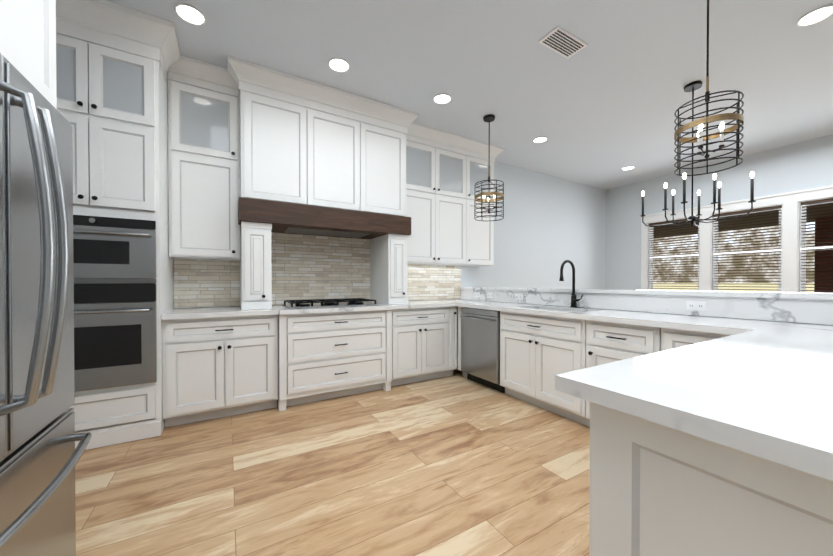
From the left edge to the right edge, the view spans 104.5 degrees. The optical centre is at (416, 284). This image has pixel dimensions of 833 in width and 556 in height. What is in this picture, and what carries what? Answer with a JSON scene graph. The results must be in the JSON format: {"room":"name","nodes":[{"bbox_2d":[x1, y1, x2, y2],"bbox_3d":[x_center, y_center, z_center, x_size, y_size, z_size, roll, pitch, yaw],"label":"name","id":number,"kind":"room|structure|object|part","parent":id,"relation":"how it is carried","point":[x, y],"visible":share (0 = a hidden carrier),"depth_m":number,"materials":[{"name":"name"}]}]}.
{"room":"kitchen","nodes":[
{"label":"kitchen","id":0,"kind":"room"},
{"bbox_2d":[75,361,589,555],"bbox_3d":[2.329,1.192,1.458,8.670,0.060,7.950,0,1,-30],"label":"floor","id":1,"kind":"structure","parent":0,"point":[456,463],"depth_m":1.89,"materials":[{"name":"brown wood"}]},
{"bbox_2d":[0,0,68,408],"bbox_3d":[-1.464,-0.393,0.637,0.900,3.114,1.276,0,1,-30],"label":"upper cabinet","id":2,"kind":"object","parent":1,"relation":"on","point":[28,40],"visible":0.15,"depth_m":1.12,"materials":[{"name":"white paint"}]},
{"bbox_2d":[0,53,91,555],"bbox_3d":[-1.409,0.281,0.667,0.957,1.775,0.880,0,1,-30],"label":"refrigerator","id":3,"kind":"object","parent":1,"relation":"on","point":[40,455],"visible":1,"depth_m":0.92,"materials":[{"name":"silver metal"}]},
{"bbox_2d":[56,0,179,449],"bbox_3d":[-2.429,-0.407,2.546,0.932,3.114,0.830,0,1,-30],"label":"tall cabinet","id":4,"kind":"object","parent":1,"relation":"on","point":[114,62],"visible":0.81,"depth_m":2.33,"materials":[{"name":"white paint"}]},
{"bbox_2d":[73,215,156,391],"bbox_3d":[-2.369,0.124,2.504,0.626,1.212,0.678,0,1,-30],"label":"double wall oven","id":5,"kind":"object","parent":4,"relation":"in","point":[115,308],"visible":0.54,"depth_m":2.30,"materials":[{"name":"silver metal"}]},
{"bbox_2d":[162,315,277,426],"bbox_3d":[-1.784,0.708,3.002,0.837,0.878,0.710,0,1,-30],"label":"base cabinet","id":6,"kind":"object","parent":1,"relation":"on","point":[216,367],"visible":0.9,"depth_m":2.71,"materials":[{"name":"white paint"}]},
{"bbox_2d":[161,299,456,319],"bbox_3d":[-0.918,0.242,3.484,2.820,0.040,0.751,0,1,-30],"label":"countertop","id":7,"kind":"structure","parent":6,"relation":"on","point":[232,311],"depth_m":3.00,"materials":[{"name":"white stone"}]},
{"bbox_2d":[240,221,271,309],"bbox_3d":[-1.580,-0.174,3.156,0.251,0.792,0.587,0,1,-30],"label":"cabinet","id":8,"kind":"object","parent":7,"relation":"on","point":[255,270],"depth_m":2.93,"materials":[{"name":"white paint"}]},
{"bbox_2d":[282,298,378,308],"bbox_3d":[-0.932,0.193,3.494,0.918,0.056,0.504,0,1,-30],"label":"gas cooktop","id":9,"kind":"object","parent":7,"relation":"in","point":[315,303],"visible":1,"depth_m":3.41,"materials":[{"name":"black metal"}]},
{"bbox_2d":[370,234,407,303],"bbox_3d":[-0.332,-0.179,3.888,0.251,0.792,0.587,0,1,-30],"label":"cabinet","id":10,"kind":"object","parent":7,"relation":"on","point":[388,268],"depth_m":3.69,"materials":[{"name":"white paint"}]},
{"bbox_2d":[278,310,391,410],"bbox_3d":[-0.924,0.704,3.484,1.121,0.878,0.750,0,1,-30],"label":"base cabinet","id":11,"kind":"object","parent":1,"relation":"on","point":[324,356],"visible":0.92,"depth_m":3.16,"materials":[{"name":"white paint"}]},
{"bbox_2d":[391,306,456,385],"bbox_3d":[-0.050,0.700,4.019,0.916,0.878,0.710,0,1,-30],"label":"base cabinet","id":12,"kind":"object","parent":1,"relation":"on","point":[420,344],"depth_m":3.73,"materials":[{"name":"white paint"}]},
{"bbox_3d":[0.295,0.698,4.221,0.116,0.878,0.710,0,1,-30],"label":"corner base cabinet filler","id":13,"kind":"part","parent":12,"relation":"part of","materials":[{"name":"white wood"}]},
{"bbox_2d":[458,307,504,392],"bbox_3d":[0.891,0.701,3.791,0.648,0.878,0.699,0,1,-30],"label":"dishwasher","id":14,"kind":"object","parent":1,"relation":"on","point":[480,346],"depth_m":3.58,"materials":[{"name":"silver metal"}]},
{"bbox_3d":[0.664,0.700,4.008,0.300,0.878,0.096,0,1,-30],"label":"dishwasher base cabinet filler","id":15,"kind":"part","parent":14,"relation":"part of","materials":[{"name":"white wood"}]},
{"bbox_2d":[500,311,589,426],"bbox_3d":[1.322,0.707,3.089,0.614,0.878,0.927,0,1,-30],"label":"base cabinet","id":16,"kind":"object","parent":1,"relation":"on","point":[538,353],"visible":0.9,"depth_m":2.90,"materials":[{"name":"white paint"}]},
{"bbox_2d":[453,299,832,332],"bbox_3d":[1.529,0.350,2.730,0.622,0.244,4.526,0,1,-30],"label":"countertop","id":17,"kind":"structure","parent":16,"relation":"on","point":[672,321],"depth_m":2.29,"materials":[{"name":"white stone"}]},
{"bbox_2d":[559,260,582,307],"bbox_3d":[1.506,-0.010,3.131,0.243,0.467,0.137,0,1,-30],"label":"kitchen faucet","id":18,"kind":"object","parent":17,"relation":"on","point":[573,301],"visible":1,"depth_m":3.19,"materials":[{"name":"black metal"}]},
{"bbox_2d":[586,320,660,418],"bbox_3d":[1.688,0.712,2.466,0.614,0.878,0.502,0,1,-30],"label":"base cabinet","id":19,"kind":"object","parent":1,"relation":"on","point":[608,342],"visible":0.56,"depth_m":2.34,"materials":[{"name":"white paint"}]},
{"bbox_2d":[460,287,832,325],"bbox_3d":[1.916,0.597,2.920,0.280,1.108,4.598,0,1,-30],"label":"backsplash","id":20,"kind":"structure","parent":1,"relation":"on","point":[804,307],"depth_m":2.45,"materials":[{"name":"white stone"}]},
{"bbox_2d":[474,292,479,297],"bbox_3d":[0.846,0.139,4.504,0.007,0.070,0.116,0,1,-30],"label":"electrical outlet","id":21,"kind":"object","parent":20,"relation":"attached to","point":[476,294],"visible":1,"depth_m":4.49,"materials":[{"name":"white plastic"}]},
{"bbox_2d":[487,293,492,297],"bbox_3d":[0.977,0.141,4.280,0.007,0.070,0.116,0,1,-30],"label":"electrical outlet","id":22,"kind":"object","parent":20,"relation":"attached to","point":[489,295],"visible":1,"depth_m":4.28,"materials":[{"name":"white plastic"}]},
{"bbox_2d":[515,294,522,299],"bbox_3d":[1.225,0.144,3.857,0.007,0.070,0.116,0,1,-30],"label":"electrical outlet","id":23,"kind":"object","parent":20,"relation":"attached to","point":[518,296],"visible":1,"depth_m":3.85,"materials":[{"name":"white plastic"}]},
{"bbox_2d":[686,301,705,310],"bbox_3d":[2.080,0.155,2.399,0.007,0.070,0.116,0,1,-30],"label":"electrical outlet","id":24,"kind":"object","parent":20,"relation":"attached to","point":[697,305],"visible":1,"depth_m":2.40,"materials":[{"name":"white plastic"}]},
{"bbox_2d":[661,328,730,350],"bbox_3d":[1.939,0.715,2.037,0.614,0.878,0.477,0,1,-30],"label":"base cabinet","id":25,"kind":"object","parent":1,"relation":"on","point":[672,338],"depth_m":2.00,"materials":[{"name":"white paint"}]},
{"bbox_2d":[589,402,832,555],"bbox_3d":[1.068,0.726,0.581,0.790,0.878,1.120,0,1,-30],"label":"base cabinet","id":26,"kind":"object","parent":1,"relation":"on","point":[656,489],"visible":0.48,"depth_m":0.65,"materials":[{"name":"white paint"}]},
{"bbox_2d":[555,327,832,480],"bbox_3d":[1.385,0.263,0.741,1.622,0.040,1.240,0,1,-30],"label":"countertop","id":27,"kind":"structure","parent":26,"relation":"on","point":[761,389],"depth_m":0.76,"materials":[{"name":"white stone"}]},
{"bbox_2d":[191,161,605,360],"bbox_3d":[0.369,-0.423,4.788,8.670,3.120,0.200,0,1,-30],"label":"wall","id":28,"kind":"structure","parent":0,"point":[546,227],"depth_m":5.79,"materials":[{"name":"white paint"}]},
{"bbox_2d":[168,55,239,260],"bbox_3d":[-1.978,-1.109,3.037,0.546,1.718,0.430,0,1,-30],"label":"upper cabinet","id":29,"kind":"object","parent":28,"relation":"attached to","point":[204,146],"visible":0.94,"depth_m":2.92,"materials":[{"name":"white paint"}]},
{"bbox_2d":[174,232,460,307],"bbox_3d":[-0.831,-0.181,3.955,3.450,0.790,0.022,0,1,-30],"label":"backsplash","id":30,"kind":"structure","parent":28,"relation":"attached to","point":[307,267],"depth_m":3.70,"materials":[{"name":"beige tile"}]},
{"bbox_2d":[227,55,417,238],"bbox_3d":[-0.958,-1.270,3.518,1.904,1.402,0.630,0,1,-30],"label":"range hood","id":31,"kind":"object","parent":28,"relation":"attached to","point":[317,159],"visible":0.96,"depth_m":3.23,"materials":[{"name":"white paint"}]},
{"bbox_2d":[406,122,503,266],"bbox_3d":[0.446,-1.130,4.458,1.672,1.698,0.430,0,1,-30],"label":"upper cabinet","id":32,"kind":"object","parent":28,"relation":"attached to","point":[446,172],"visible":0.9,"depth_m":4.29,"materials":[{"name":"white paint"}]},
{"bbox_2d":[107,0,832,189],"bbox_3d":[2.329,-2.008,1.433,8.670,0.100,7.950,0,1,-30],"label":"ceiling","id":33,"kind":"structure","parent":0,"point":[605,104],"depth_m":2.88,"materials":[{"name":"white paint"}]},
{"bbox_2d":[174,3,205,25],"bbox_3d":[-1.637,-1.958,2.337,0.192,0.014,0.192,0,1,-30],"label":"recessed light","id":34,"kind":"object","parent":33,"relation":"in","point":[190,14],"visible":1,"depth_m":2.33,"materials":[{"name":"white plastic"}]},
{"bbox_2d":[328,57,349,72],"bbox_3d":[-0.692,-1.963,2.879,0.192,0.014,0.192,0,1,-30],"label":"recessed light","id":35,"kind":"object","parent":33,"relation":"in","point":[338,64],"visible":1,"depth_m":2.87,"materials":[{"name":"white plastic"}]},
{"bbox_2d":[433,93,450,103],"bbox_3d":[0.273,-1.967,3.410,0.192,0.014,0.192,0,1,-30],"label":"recessed light","id":36,"kind":"object","parent":33,"relation":"in","point":[442,98],"visible":0.98,"depth_m":3.40,"materials":[{"name":"white plastic"}]},
{"bbox_2d":[474,114,503,220],"bbox_3d":[0.856,-1.377,3.803,0.339,1.192,0.339,0,1,-30],"label":"cage pendant light","id":37,"kind":"object","parent":33,"relation":"hanging from","point":[489,118],"visible":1,"depth_m":3.77,"materials":[{"name":"black metal"}]},
{"bbox_2d":[533,136,547,142],"bbox_3d":[1.682,-1.974,4.387,0.192,0.014,0.192,0,1,-30],"label":"recessed light","id":38,"kind":"object","parent":33,"relation":"in","point":[541,139],"visible":0.96,"depth_m":4.38,"materials":[{"name":"white plastic"}]},
{"bbox_2d":[538,26,587,58],"bbox_3d":[1.191,-1.959,2.615,0.380,0.012,0.180,0,1,-30],"label":"ceiling vent","id":39,"kind":"object","parent":33,"relation":"in","point":[562,41],"visible":1,"depth_m":2.60,"materials":[{"name":"white metal"}]},
{"bbox_2d":[622,166,634,169],"bbox_3d":[3.595,-1.982,5.474,0.192,0.014,0.192,0,1,-30],"label":"recessed light","id":40,"kind":"object","parent":33,"relation":"in","point":[628,167],"visible":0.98,"depth_m":5.46,"materials":[{"name":"white plastic"}]},
{"bbox_2d":[640,81,755,226],"bbox_3d":[2.726,-1.275,3.184,0.632,1.388,0.632,0,0,3],"label":"chandelier","id":41,"kind":"object","parent":33,"relation":"hanging from","point":[692,87],"visible":1,"depth_m":3.17,"materials":[{"name":"black metal"}]},
{"bbox_2d":[674,0,743,175],"bbox_3d":[1.906,-1.365,2.111,0.339,1.192,0.339,0,1,-30],"label":"cage pendant light","id":42,"kind":"object","parent":33,"relation":"hanging from","point":[700,138],"visible":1,"depth_m":2.08,"materials":[{"name":"black metal"}]},
{"bbox_2d":[796,4,832,26],"bbox_3d":[2.912,-1.959,2.349,0.192,0.014,0.192,0,1,-30],"label":"recessed light","id":43,"kind":"object","parent":33,"relation":"in","point":[816,15],"visible":0.96,"depth_m":2.35,"materials":[{"name":"white plastic"}]},
{"bbox_2d":[606,135,832,289],"bbox_3d":[5.983,-0.414,3.588,0.200,3.120,7.550,0,1,-30],"label":"wall","id":44,"kind":"structure","parent":0,"point":[808,164],"depth_m":5.40,"materials":[{"name":"white paint"}]},
{"bbox_2d":[640,185,832,292],"bbox_3d":[5.358,-0.517,4.606,0.248,1.590,3.840,0,1,-30],"label":"window","id":45,"kind":"structure","parent":44,"relation":"in","point":[792,276],"depth_m":4.83,"materials":[{"name":"white wood"}]},
{"bbox_2d":[649,217,698,288],"bbox_3d":[4.620,-0.544,5.802,0.050,1.228,0.742,0,1,-30],"label":"window blinds","id":46,"kind":"object","parent":45,"relation":"attached to","point":[680,220],"depth_m":5.79,"materials":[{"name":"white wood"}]},
{"bbox_2d":[713,205,781,289],"bbox_3d":[5.095,-0.537,4.993,0.050,1.229,0.755,0,1,-30],"label":"window blinds","id":47,"kind":"object","parent":45,"relation":"attached to","point":[766,208],"depth_m":4.96,"materials":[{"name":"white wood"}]},
{"bbox_2d":[801,198,832,290],"bbox_3d":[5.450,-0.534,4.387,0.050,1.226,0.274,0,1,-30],"label":"window blinds","id":48,"kind":"object","parent":45,"relation":"attached to","point":[831,199],"depth_m":4.38,"materials":[{"name":"brown wood"}]},
{"label":"outside","id":49,"kind":"structure","parent":0,"visible":0},
{"bbox_2d":[653,222,814,291],"bbox_3d":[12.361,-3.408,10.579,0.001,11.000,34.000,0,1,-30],"label":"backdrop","id":50,"kind":"structure","parent":49,"point":[765,286],"depth_m":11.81,"materials":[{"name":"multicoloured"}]},
{"bbox_3d":[8.505,1.220,8.354,8.940,0.180,34.000,0,1,-30],"label":"ground","id":51,"kind":"structure","parent":49,"visible":0},
{"bbox_2d":[653,204,832,292],"bbox_3d":[7.554,-0.208,5.467,4.390,2.720,14.000,0,1,-30],"label":"porch","id":52,"kind":"object","parent":51,"relation":"on","point":[817,278],"visible":0.03,"depth_m":6.92,"materials":[{"name":"brown wood"}]}
]}

